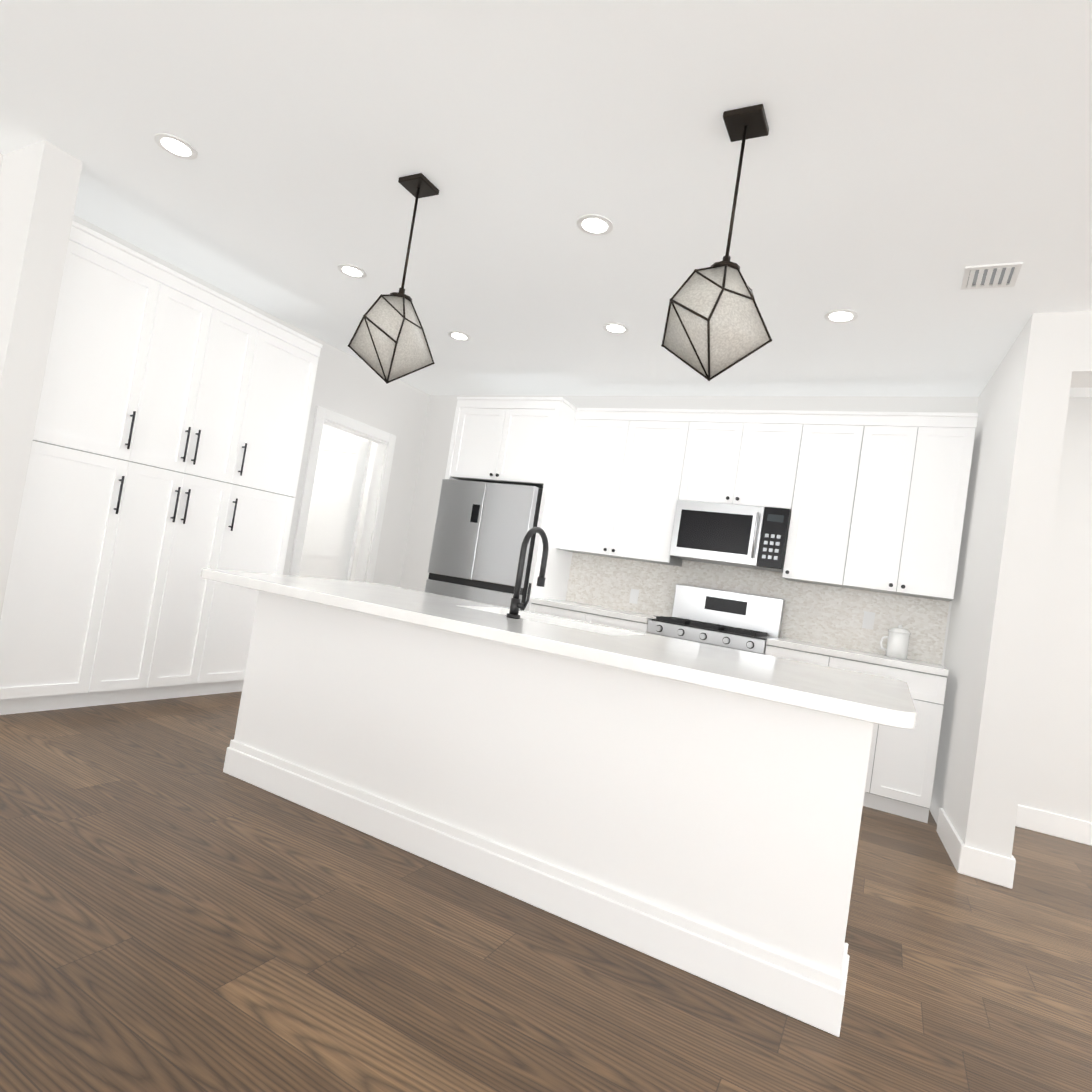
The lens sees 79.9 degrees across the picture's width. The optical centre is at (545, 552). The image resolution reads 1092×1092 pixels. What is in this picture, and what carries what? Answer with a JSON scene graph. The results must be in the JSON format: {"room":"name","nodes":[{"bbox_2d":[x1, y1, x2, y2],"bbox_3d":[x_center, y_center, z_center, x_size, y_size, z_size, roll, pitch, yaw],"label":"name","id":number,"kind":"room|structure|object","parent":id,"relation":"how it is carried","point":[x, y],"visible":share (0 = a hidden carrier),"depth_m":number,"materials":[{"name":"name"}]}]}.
{"room":"kitchen","nodes":[
{"label":"kitchen","id":0,"kind":"room"},
{"bbox_2d":[0,140,82,618],"bbox_3d":[-2.657,-0.563,3.131,0.400,2.750,0.160,8,-2,28],"label":"wall","id":1,"kind":"structure","parent":0,"point":[39,182],"depth_m":3.06,"materials":[{"name":"grey paint"}]},
{"bbox_2d":[80,218,431,586],"bbox_3d":[-2.317,-0.448,4.971,0.120,2.750,3.740,8,-2,28],"label":"wall","id":2,"kind":"structure","parent":0,"point":[344,384],"depth_m":6.10,"materials":[{"name":"grey paint"}]},
{"bbox_2d":[298,436,371,580],"bbox_3d":[-2.185,-0.067,6.259,0.786,2.103,0.150,8,-2,19],"label":"pantry door","id":3,"kind":"structure","parent":2,"relation":"in","point":[335,509],"depth_m":6.21,"materials":[{"name":"white paint"}]},
{"bbox_2d":[0,691,1091,1091],"bbox_3d":[-1.545,0.993,1.549,14.400,0.100,9.200,8,-2,28],"label":"floor","id":4,"kind":"structure","parent":0,"point":[180,911],"depth_m":1.86,"materials":[{"name":"brown wood"}]},
{"bbox_2d":[0,224,175,714],"bbox_3d":[-2.683,-0.411,3.541,0.580,2.471,0.557,8,-2,28],"label":"tall cabinet","id":5,"kind":"object","parent":4,"relation":"on","point":[61,603],"depth_m":3.42,"materials":[{"name":"white wood"}]},
{"bbox_2d":[100,276,271,704],"bbox_3d":[-2.433,-0.357,4.018,0.580,2.471,0.754,8,-2,28],"label":"tall cabinet","id":6,"kind":"object","parent":4,"relation":"on","point":[166,453],"depth_m":3.93,"materials":[{"name":"white wood"}]},
{"bbox_2d":[208,324,322,694],"bbox_3d":[-2.179,-0.301,4.499,0.580,2.471,0.567,8,-2,28],"label":"tall cabinet","id":7,"kind":"object","parent":4,"relation":"on","point":[279,429],"depth_m":4.40,"materials":[{"name":"white wood"}]},
{"bbox_2d":[429,477,572,610],"bbox_3d":[-0.409,0.352,5.631,0.965,1.790,0.650,8,-2,28],"label":"tall cabinet","id":8,"kind":"object","parent":4,"relation":"on","point":[482,526],"depth_m":5.29,"materials":[{"name":"white paint"}]},
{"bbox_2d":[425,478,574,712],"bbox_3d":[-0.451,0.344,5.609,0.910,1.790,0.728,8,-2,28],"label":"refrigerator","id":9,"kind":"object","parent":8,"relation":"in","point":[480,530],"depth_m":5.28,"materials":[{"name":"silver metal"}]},
{"bbox_2d":[223,591,872,1036],"bbox_3d":[-0.101,0.758,2.720,2.596,0.879,0.768,8,-2,28],"label":"kitchen island","id":10,"kind":"object","parent":4,"relation":"on","point":[691,807],"depth_m":2.17,"materials":[{"name":"paint"},{"name":"white quartz"}]},
{"bbox_2d":[201,568,916,728],"bbox_3d":[-0.066,0.295,2.640,2.710,0.040,1.110,8,-2,28],"label":"island countertop","id":11,"kind":"structure","parent":10,"relation":"on","point":[863,697],"depth_m":2.16,"materials":[{"name":"white stone"}]},
{"bbox_2d":[506,527,548,619],"bbox_3d":[-0.046,0.084,2.721,0.094,0.388,0.235,8,-2,28],"label":"faucet","id":12,"kind":"object","parent":11,"relation":"on","point":[515,604],"depth_m":2.65,"materials":[{"name":"black metal"}]},
{"bbox_2d":[529,605,592,622],"bbox_3d":[0.196,0.892,5.283,0.548,0.880,0.628,8,-2,28],"label":"base cabinet","id":13,"kind":"object","parent":4,"relation":"on","point":[543,609],"depth_m":5.02,"materials":[{"name":"white paint"}]},
{"bbox_2d":[533,597,652,620],"bbox_3d":[0.450,0.462,5.191,0.977,0.040,0.642,8,-2,28],"label":"countertop","id":14,"kind":"structure","parent":13,"relation":"on","point":[576,606],"depth_m":4.99,"materials":[{"name":"white stone"}]},
{"bbox_2d":[593,613,636,630],"bbox_3d":[0.574,0.942,5.078,0.548,0.880,0.628,8,-2,28],"label":"base cabinet","id":15,"kind":"object","parent":4,"relation":"on","point":[608,621],"depth_m":4.81,"materials":[{"name":"white paint"}]},
{"bbox_2d":[637,617,776,656],"bbox_3d":[1.166,1.008,4.743,0.936,0.905,0.633,8,-2,28],"label":"stove","id":16,"kind":"object","parent":4,"relation":"on","point":[737,639],"depth_m":4.47,"materials":[{"name":"white paint"}]},
{"bbox_2d":[657,617,732,628],"bbox_3d":[1.228,0.542,4.742,0.792,0.035,0.500,8,-2,28],"label":"grate","id":17,"kind":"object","parent":16,"relation":"on","point":[658,618],"depth_m":4.69,"materials":[{"name":"black metal"}]},
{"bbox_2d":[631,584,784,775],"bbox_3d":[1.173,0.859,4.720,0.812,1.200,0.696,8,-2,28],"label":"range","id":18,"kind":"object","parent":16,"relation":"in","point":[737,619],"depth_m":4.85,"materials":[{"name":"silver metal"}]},
{"bbox_2d":[777,649,840,668],"bbox_3d":[1.725,1.096,4.455,0.448,0.880,0.628,8,-2,28],"label":"base cabinet","id":19,"kind":"object","parent":4,"relation":"on","point":[792,654],"depth_m":4.17,"materials":[{"name":"white paint"}]},
{"bbox_2d":[841,657,946,822],"bbox_3d":[2.124,1.149,4.239,0.698,0.880,0.628,8,-2,28],"label":"base cabinet","id":20,"kind":"object","parent":4,"relation":"on","point":[902,762],"depth_m":3.88,"materials":[{"name":"white paint"}]},
{"bbox_2d":[769,637,948,676],"bbox_3d":[2.046,0.675,4.326,1.027,0.040,0.642,8,-2,28],"label":"countertop","id":21,"kind":"structure","parent":20,"relation":"on","point":[782,642],"depth_m":4.11,"materials":[{"name":"white stone"}]},
{"bbox_2d":[879,624,910,659],"bbox_3d":[2.309,0.581,4.317,0.173,0.221,0.132,8,-2,28],"label":"pitcher","id":22,"kind":"object","parent":21,"relation":"on","point":[898,638],"depth_m":4.26,"materials":[{"name":"white ceramic"}]},
{"bbox_2d":[0,0,1091,396],"bbox_3d":[-1.117,-1.823,1.647,14.400,0.100,9.200,8,-2,28],"label":"ceiling","id":23,"kind":"structure","parent":0,"point":[904,162],"depth_m":2.63,"materials":[{"name":"white paint"}]},
{"bbox_2d":[154,133,197,159],"bbox_3d":[-1.644,-1.804,2.899,0.170,0.008,0.170,8,-2,28],"label":"recessed light","id":24,"kind":"object","parent":23,"relation":"in","point":[176,146],"visible":1,"depth_m":2.89,"materials":[{"name":"white plastic"}]},
{"bbox_2d":[338,264,366,277],"bbox_3d":[-1.168,-1.696,3.931,0.170,0.008,0.170,8,-2,28],"label":"recessed light","id":25,"kind":"object","parent":23,"relation":"in","point":[353,271],"visible":1,"depth_m":3.92,"materials":[{"name":"white plastic"}]},
{"bbox_2d":[348,173,438,383],"bbox_3d":[-0.632,-1.194,2.888,0.299,0.910,0.380,8,-2,28],"label":"pendant light","id":26,"kind":"object","parent":23,"relation":"hanging from","point":[388,343],"visible":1,"depth_m":2.81,"materials":[{"name":"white glass"}]},
{"bbox_2d":[448,331,470,340],"bbox_3d":[-0.635,-1.586,4.774,0.170,0.008,0.170,8,-2,28],"label":"recessed light","id":27,"kind":"object","parent":23,"relation":"in","point":[458,335],"visible":1,"depth_m":4.76,"materials":[{"name":"white plastic"}]},
{"bbox_2d":[577,214,612,235],"bbox_3d":[0.226,-1.516,3.018,0.170,0.008,0.170,8,-2,28],"label":"recessed light","id":28,"kind":"object","parent":23,"relation":"in","point":[594,224],"visible":1,"depth_m":3.01,"materials":[{"name":"white plastic"}]},
{"bbox_2d":[603,322,628,333],"bbox_3d":[0.448,-1.441,4.188,0.170,0.008,0.170,8,-2,28],"label":"recessed light","id":29,"kind":"object","parent":23,"relation":"in","point":[615,328],"visible":1,"depth_m":4.18,"materials":[{"name":"white plastic"}]},
{"bbox_2d":[661,104,771,380],"bbox_3d":[0.617,-1.027,2.211,0.378,0.910,0.375,8,-2,28],"label":"pendant light","id":30,"kind":"object","parent":23,"relation":"hanging from","point":[715,325],"visible":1,"depth_m":2.13,"materials":[{"name":"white glass"}]},
{"bbox_2d":[824,309,857,322],"bbox_3d":[1.605,-1.287,3.550,0.170,0.008,0.170,8,-2,28],"label":"recessed light","id":31,"kind":"object","parent":23,"relation":"in","point":[840,315],"visible":1,"depth_m":3.54,"materials":[{"name":"white plastic"}]},
{"bbox_2d":[960,262,1022,289],"bbox_3d":[2.004,-1.246,2.943,0.210,0.012,0.210,8,-2,28],"label":"ceiling vent","id":32,"kind":"object","parent":23,"relation":"in","point":[991,276],"visible":0.98,"depth_m":2.93,"materials":[{"name":"white plastic"}]},
{"bbox_2d":[322,395,975,651],"bbox_3d":[2.154,0.226,4.757,10.990,2.750,0.120,8,-2,28],"label":"wall","id":33,"kind":"structure","parent":0,"point":[434,454],"depth_m":6.46,"materials":[{"name":"grey paint"}]},
{"bbox_2d":[449,397,512,480],"bbox_3d":[-0.409,-0.930,5.810,0.527,0.675,0.628,8,-2,28],"label":"upper cabinet","id":34,"kind":"object","parent":33,"relation":"attached to","point":[481,431],"depth_m":5.54,"materials":[{"name":"white paint"}]},
{"bbox_2d":[501,397,572,492],"bbox_3d":[-0.048,-0.882,5.615,0.527,0.675,0.628,8,-2,28],"label":"upper cabinet","id":35,"kind":"object","parent":33,"relation":"attached to","point":[537,449],"depth_m":5.30,"materials":[{"name":"white paint"}]},
{"bbox_2d":[557,409,636,560],"bbox_3d":[0.484,-0.561,5.457,0.547,1.160,0.348,8,-2,28],"label":"upper cabinet","id":36,"kind":"object","parent":33,"relation":"attached to","point":[600,457],"depth_m":5.31,"materials":[{"name":"white paint"}]},
{"bbox_2d":[617,409,700,568],"bbox_3d":[0.887,-0.507,5.239,0.605,1.160,0.348,8,-2,28],"label":"upper cabinet","id":37,"kind":"object","parent":33,"relation":"attached to","point":[663,444],"depth_m":5.07,"materials":[{"name":"white paint"}]},
{"bbox_2d":[665,489,768,572],"bbox_3d":[1.329,-0.166,4.933,0.643,0.488,0.384,8,-2,28],"label":"upper cabinet","id":38,"kind":"object","parent":33,"relation":"attached to","point":[725,529],"depth_m":4.77,"materials":[{"name":"white paint"}]},
{"bbox_2d":[669,499,796,573],"bbox_3d":[1.388,-0.128,4.872,0.812,0.425,0.428,8,-2,28],"label":"microwave","id":39,"kind":"object","parent":38,"relation":"in","point":[756,536],"depth_m":4.72,"materials":[{"name":"silver metal"}]},
{"bbox_2d":[689,409,752,492],"bbox_3d":[1.341,-0.691,5.021,0.467,0.675,0.348,8,-2,28],"label":"upper cabinet","id":40,"kind":"object","parent":33,"relation":"attached to","point":[721,451],"depth_m":4.86,"materials":[{"name":"white paint"}]},
{"bbox_2d":[745,413,804,496],"bbox_3d":[1.650,-0.650,4.854,0.467,0.675,0.348,8,-2,28],"label":"upper cabinet","id":41,"kind":"object","parent":33,"relation":"attached to","point":[775,447],"depth_m":4.67,"materials":[{"name":"white paint"}]},
{"bbox_2d":[757,497,792,572],"bbox_3d":[1.684,-0.119,4.741,0.169,0.488,0.384,8,-2,28],"label":"control panel","id":42,"kind":"object","parent":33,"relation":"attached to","point":[778,510],"depth_m":4.58,"materials":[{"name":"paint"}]},
{"bbox_2d":[769,413,876,592],"bbox_3d":[1.988,-0.361,4.643,0.506,1.160,0.348,8,-2,28],"label":"upper cabinet","id":43,"kind":"object","parent":33,"relation":"attached to","point":[847,526],"depth_m":4.48,"materials":[{"name":"white paint"}]},
{"bbox_2d":[853,413,932,596],"bbox_3d":[2.297,-0.319,4.475,0.435,1.160,0.348,8,-2,28],"label":"upper cabinet","id":44,"kind":"object","parent":33,"relation":"attached to","point":[901,440],"depth_m":4.29,"materials":[{"name":"white paint"}]},
{"bbox_2d":[909,413,977,604],"bbox_3d":[2.552,-0.285,4.337,0.377,1.160,0.348,8,-2,28],"label":"upper cabinet","id":45,"kind":"object","parent":33,"relation":"attached to","point":[940,523],"depth_m":4.16,"materials":[{"name":"white paint"}]},
{"bbox_2d":[929,334,1019,829],"bbox_3d":[2.596,0.261,3.833,0.275,2.750,1.050,8,-2,28],"label":"wall","id":46,"kind":"structure","parent":0,"point":[966,611],"depth_m":3.79,"materials":[{"name":"grey paint"}]},
{"bbox_2d":[936,807,971,875],"bbox_3d":[2.120,1.497,3.427,0.066,0.135,0.676,8,-2,28],"label":"baseboard","id":47,"kind":"structure","parent":46,"relation":"attached to","point":[952,842],"depth_m":3.29,"materials":[{"name":"white paint"}]},
{"bbox_2d":[956,311,1091,857],"bbox_3d":[4.254,0.456,2.195,4.585,2.750,0.240,8,-2,28],"label":"wall","id":48,"kind":"structure","parent":0,"point":[1016,716],"depth_m":3.20,"materials":[{"name":"grey paint"}]},
{"bbox_2d":[968,847,1015,888],"bbox_3d":[2.422,1.550,3.626,0.116,0.135,1.316,8,-2,28],"label":"baseboard","id":49,"kind":"structure","parent":48,"relation":"attached to","point":[990,867],"depth_m":3.06,"materials":[{"name":"white paint"}]},
{"bbox_2d":[1015,804,1091,845],"bbox_3d":[4.638,1.872,3.184,4.460,0.135,0.016,8,-2,28],"label":"baseboard","id":50,"kind":"structure","parent":48,"relation":"attached to","point":[1073,829],"depth_m":4.00,"materials":[{"name":"white paint"}]},
{"bbox_3d":[-5.401,-1.016,2.116,3.300,2.750,4.260,8,-2,28],"label":"wall","id":51,"kind":"structure","parent":0,"visible":0},
{"bbox_2d":[289,405,395,582],"bbox_3d":[-1.890,-0.084,5.829,0.140,2.220,0.980,8,-2,28],"label":"trim","id":52,"kind":"structure","parent":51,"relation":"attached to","point":[359,428],"depth_m":5.98,"materials":[{"name":"white paint"}]}
]}

